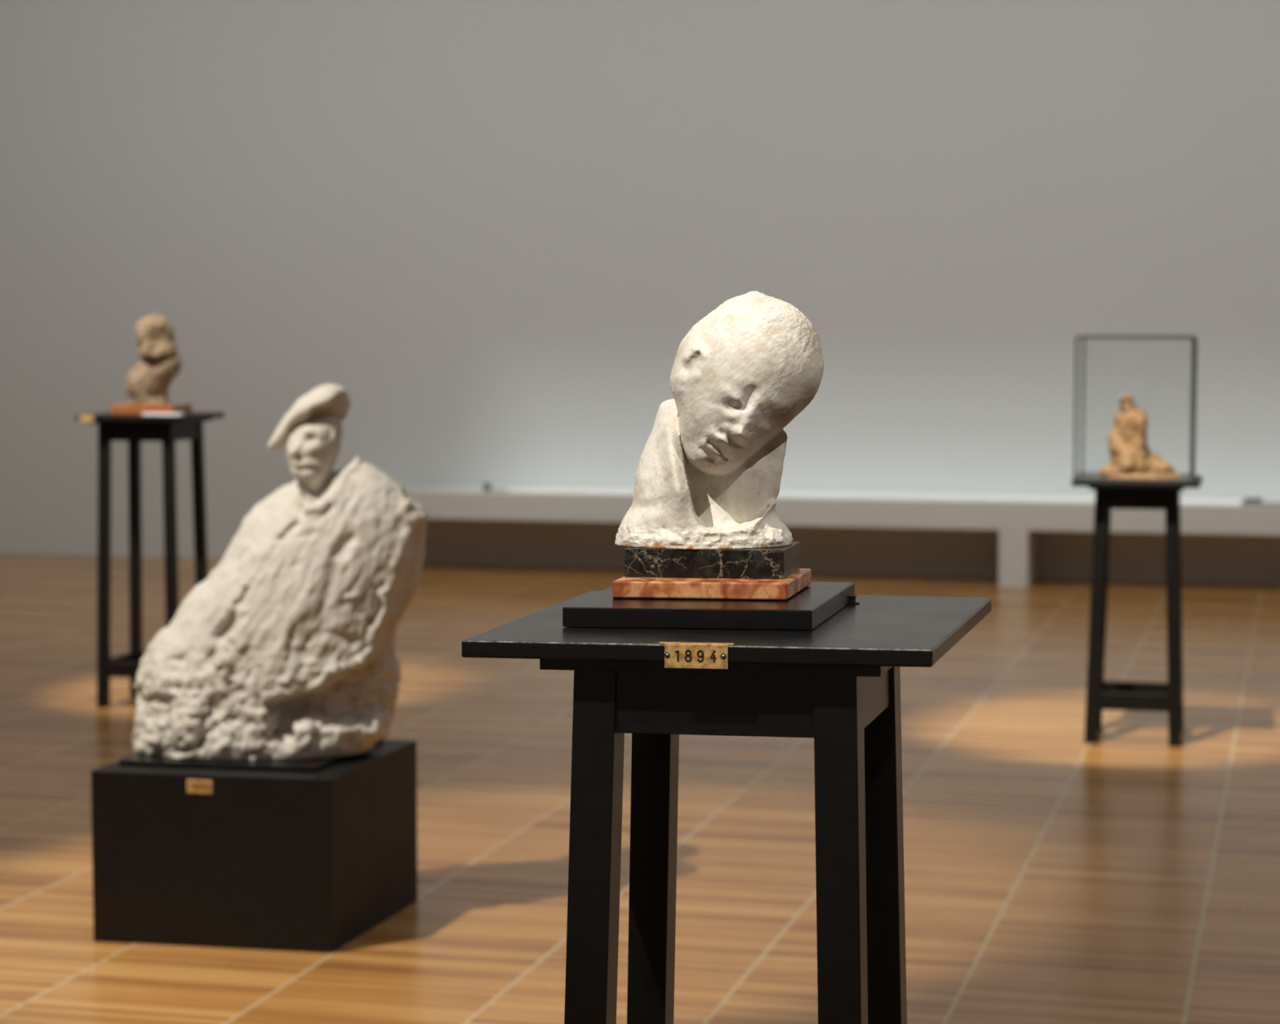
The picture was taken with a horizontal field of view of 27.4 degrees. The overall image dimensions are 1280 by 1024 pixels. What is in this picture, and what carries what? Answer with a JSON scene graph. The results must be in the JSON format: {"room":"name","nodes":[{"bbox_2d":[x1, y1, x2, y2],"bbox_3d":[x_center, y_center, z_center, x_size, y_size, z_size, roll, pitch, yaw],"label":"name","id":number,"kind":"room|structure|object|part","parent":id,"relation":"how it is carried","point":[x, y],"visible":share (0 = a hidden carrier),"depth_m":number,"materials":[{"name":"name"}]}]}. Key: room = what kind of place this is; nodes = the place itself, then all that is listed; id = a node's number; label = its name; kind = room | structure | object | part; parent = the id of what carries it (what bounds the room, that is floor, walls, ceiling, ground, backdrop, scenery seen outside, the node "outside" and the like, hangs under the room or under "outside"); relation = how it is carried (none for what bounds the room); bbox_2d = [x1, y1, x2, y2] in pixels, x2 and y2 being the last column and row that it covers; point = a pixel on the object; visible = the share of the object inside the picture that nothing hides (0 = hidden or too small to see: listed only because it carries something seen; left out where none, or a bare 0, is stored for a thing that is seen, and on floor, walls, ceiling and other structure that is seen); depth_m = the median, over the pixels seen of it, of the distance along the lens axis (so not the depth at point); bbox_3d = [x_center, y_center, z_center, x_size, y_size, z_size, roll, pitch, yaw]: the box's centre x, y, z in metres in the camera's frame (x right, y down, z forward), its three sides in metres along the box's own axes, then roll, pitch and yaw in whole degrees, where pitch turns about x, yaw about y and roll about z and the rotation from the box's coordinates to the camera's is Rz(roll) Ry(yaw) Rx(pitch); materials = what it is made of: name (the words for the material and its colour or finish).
{"room":"museum","nodes":[
{"label":"museum","id":0,"kind":"room"},
{"bbox_2d":[0,0,1279,584],"bbox_3d":[0.831,-1.815,14.305,14.700,4.500,0.120,1,4,14],"label":"wall","id":1,"kind":"structure","parent":0,"point":[501,228],"depth_m":14.50,"materials":[{"name":"grey paint"}]},
{"bbox_2d":[0,553,1279,1023],"bbox_3d":[-1.295,1.003,6.149,14.500,0.100,17.100,1,4,14],"label":"floor","id":2,"kind":"structure","parent":0,"point":[1051,876],"depth_m":7.23,"materials":[{"name":"brown wood"}]},
{"bbox_2d":[75,411,224,707],"bbox_3d":[-1.768,0.170,9.529,0.400,1.055,0.401,1,4,14],"label":"stand","id":3,"kind":"object","parent":2,"relation":"on","point":[133,428],"visible":0.8,"depth_m":9.43,"materials":[{"name":"black wood"}]},
{"bbox_3d":[-1.968,-0.333,9.335,0.055,0.022,0.001,1,4,14],"label":"number plate","id":4,"kind":"part","parent":3,"relation":"part of","materials":[{"name":"gold metal"}]},
{"bbox_3d":[-1.927,0.193,9.437,0.051,1.024,0.051,1,4,14],"label":"leg","id":5,"kind":"part","parent":3,"relation":"part of","materials":[{"name":"black wood"}]},
{"bbox_3d":[-1.862,0.174,9.689,0.051,1.024,0.051,1,4,14],"label":"leg","id":6,"kind":"part","parent":3,"relation":"part of","materials":[{"name":"black wood"}]},
{"bbox_2d":[111,314,191,414],"bbox_3d":[-1.764,-0.533,9.460,0.240,0.359,0.180,1,4,14],"label":"bust sculpture","id":7,"kind":"object","parent":3,"relation":"on","point":[148,382],"visible":1,"depth_m":9.40,"materials":[{"name":"brown paint"}]},
{"bbox_2d":[142,412,185,415],"bbox_3d":[-1.688,-0.346,9.305,0.146,0.009,0.044,1,4,14],"label":"label card","id":8,"kind":"object","parent":3,"relation":"on","point":[145,413],"visible":1,"depth_m":9.29,"materials":[{"name":"white paper"}]},
{"bbox_3d":[-1.674,0.198,9.373,0.051,1.024,0.051,1,4,14],"label":"leg","id":9,"kind":"part","parent":3,"relation":"part of","materials":[{"name":"black wood"}]},
{"bbox_3d":[-1.609,0.179,9.625,0.051,1.024,0.051,1,4,14],"label":"leg","id":10,"kind":"part","parent":3,"relation":"part of","materials":[{"name":"black wood"}]},
{"bbox_2d":[91,739,417,952],"bbox_3d":[-0.885,0.760,6.118,0.574,0.390,0.573,1,4,14],"label":"plinth","id":11,"kind":"object","parent":2,"relation":"on","point":[315,861],"visible":0.98,"depth_m":5.87,"materials":[{"name":"black wood"}]},
{"bbox_3d":[-0.981,0.611,5.847,0.060,0.030,0.001,1,4,11],"label":"number plate","id":12,"kind":"part","parent":11,"relation":"part of","materials":[{"name":"gold metal"}]},
{"bbox_2d":[119,738,382,772],"bbox_3d":[-0.898,0.557,6.115,0.475,0.014,0.445,1,4,14],"label":"slab","id":13,"kind":"object","parent":11,"relation":"on","point":[313,765],"depth_m":5.93,"materials":[{"name":"black stone"}]},
{"bbox_2d":[132,383,427,759],"bbox_3d":[-0.837,0.129,6.068,0.684,0.847,0.353,0,4,2],"label":"figure sculpture","id":14,"kind":"object","parent":13,"relation":"on","point":[286,649],"visible":1,"depth_m":5.98,"materials":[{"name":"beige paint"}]},
{"bbox_2d":[461,590,991,1023],"bbox_3d":[0.108,0.656,2.743,0.447,1.101,0.509,1,4,14],"label":"stand","id":15,"kind":"object","parent":2,"relation":"on","point":[836,683],"visible":0.98,"depth_m":2.52,"materials":[{"name":"black wood"}]},
{"bbox_3d":[-0.054,0.684,2.566,0.066,1.072,0.072,1,4,14],"label":"leg","id":16,"kind":"part","parent":15,"relation":"part of","materials":[{"name":"black wood"}]},
{"bbox_3d":[0.009,0.666,2.811,0.066,1.072,0.067,1,4,14],"label":"leg","id":17,"kind":"part","parent":15,"relation":"part of","materials":[{"name":"black wood"}]},
{"bbox_3d":[0.053,0.136,2.479,0.071,0.024,0.009,1,4,9],"label":"number plate","id":18,"kind":"part","parent":15,"relation":"part of","materials":[{"name":"gold metal"}]},
{"bbox_2d":[562,581,859,630],"bbox_3d":[0.079,0.096,2.733,0.258,0.020,0.314,1,4,14],"label":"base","id":19,"kind":"object","parent":15,"relation":"on","point":[817,602],"visible":0.82,"depth_m":2.61,"materials":[{"name":"black wood"}]},
{"bbox_2d":[612,290,824,600],"bbox_3d":[0.081,-0.073,2.738,0.220,0.314,0.159,1,4,7],"label":"head sculpture","id":20,"kind":"object","parent":19,"relation":"on","point":[702,521],"visible":1,"depth_m":2.71,"materials":[{"name":"white stone"}]},
{"bbox_3d":[0.198,0.687,2.526,0.066,1.072,0.067,1,4,14],"label":"leg","id":21,"kind":"part","parent":15,"relation":"part of","materials":[{"name":"black wood"}]},
{"bbox_3d":[0.261,0.669,2.771,0.066,1.072,0.072,1,4,14],"label":"leg","id":22,"kind":"part","parent":15,"relation":"part of","materials":[{"name":"black wood"}]},
{"bbox_2d":[400,484,1279,587],"bbox_3d":[2.997,0.172,13.577,9.830,0.446,0.495,1,4,14],"label":"bench","id":23,"kind":"object","parent":2,"relation":"on","point":[1017,518],"visible":0.52,"depth_m":13.73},
{"bbox_2d":[483,482,507,491],"bbox_3d":[-0.794,-0.137,14.408,0.136,0.045,0.048,-1,4,-8],"label":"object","id":24,"kind":"object","parent":23,"relation":"on","point":[486,486],"visible":1,"depth_m":14.39,"materials":[{"name":"grey plastic"}]},
{"bbox_3d":[-0.838,-0.136,14.402,0.048,0.045,0.048,1,4,14],"label":"knob","id":25,"kind":"part","parent":24,"relation":"part of","materials":[{"name":"grey plastic"}]},
{"bbox_3d":[1.982,0.230,13.792,0.150,0.298,0.400,1,4,14],"label":"leg","id":26,"kind":"part","parent":23,"relation":"part of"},
{"bbox_2d":[1240,497,1279,506],"bbox_3d":[3.171,-0.051,13.332,0.230,0.036,0.080,1,4,14],"label":"box","id":27,"kind":"object","parent":23,"relation":"on","point":[1247,501],"visible":1,"depth_m":13.31,"materials":[{"name":"grey plastic"}]},
{"bbox_3d":[3.119,-0.062,13.350,0.090,0.018,0.050,1,4,14],"label":"lid","id":28,"kind":"part","parent":27,"relation":"part of","materials":[{"name":"grey plastic"}]},
{"bbox_2d":[1071,475,1202,746],"bbox_3d":[1.655,0.322,8.754,0.410,0.868,0.410,1,4,13],"label":"stand","id":29,"kind":"object","parent":2,"relation":"on","point":[1101,695],"visible":0.93,"depth_m":8.62,"materials":[{"name":"black wood"}]},
{"bbox_3d":[1.506,0.344,8.663,0.065,0.838,0.065,1,4,13],"label":"leg","id":30,"kind":"part","parent":29,"relation":"part of","materials":[{"name":"black wood"}]},
{"bbox_3d":[1.563,0.326,8.905,0.065,0.838,0.065,1,4,13],"label":"leg","id":31,"kind":"part","parent":29,"relation":"part of","materials":[{"name":"black wood"}]},
{"bbox_2d":[1071,335,1197,483],"bbox_3d":[1.646,-0.347,8.707,0.388,0.473,0.388,1,4,13],"label":"glass case","id":32,"kind":"object","parent":29,"relation":"on","point":[1082,476],"visible":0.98,"depth_m":8.57,"materials":[{"name":"clear glass"}]},
{"bbox_2d":[1097,393,1181,477],"bbox_3d":[1.657,-0.256,8.704,0.275,0.273,0.227,1,4,14],"label":"figure sculpture","id":33,"kind":"object","parent":32,"relation":"in","point":[1131,455],"visible":1,"depth_m":8.64,"materials":[{"name":"ceramic"}]},
{"bbox_3d":[1.748,0.348,8.606,0.065,0.838,0.065,1,4,13],"label":"leg","id":34,"kind":"part","parent":29,"relation":"part of","materials":[{"name":"black wood"}]},
{"bbox_3d":[1.805,0.330,8.848,0.065,0.838,0.065,1,4,13],"label":"leg","id":35,"kind":"part","parent":29,"relation":"part of","materials":[{"name":"black wood"}]}
]}

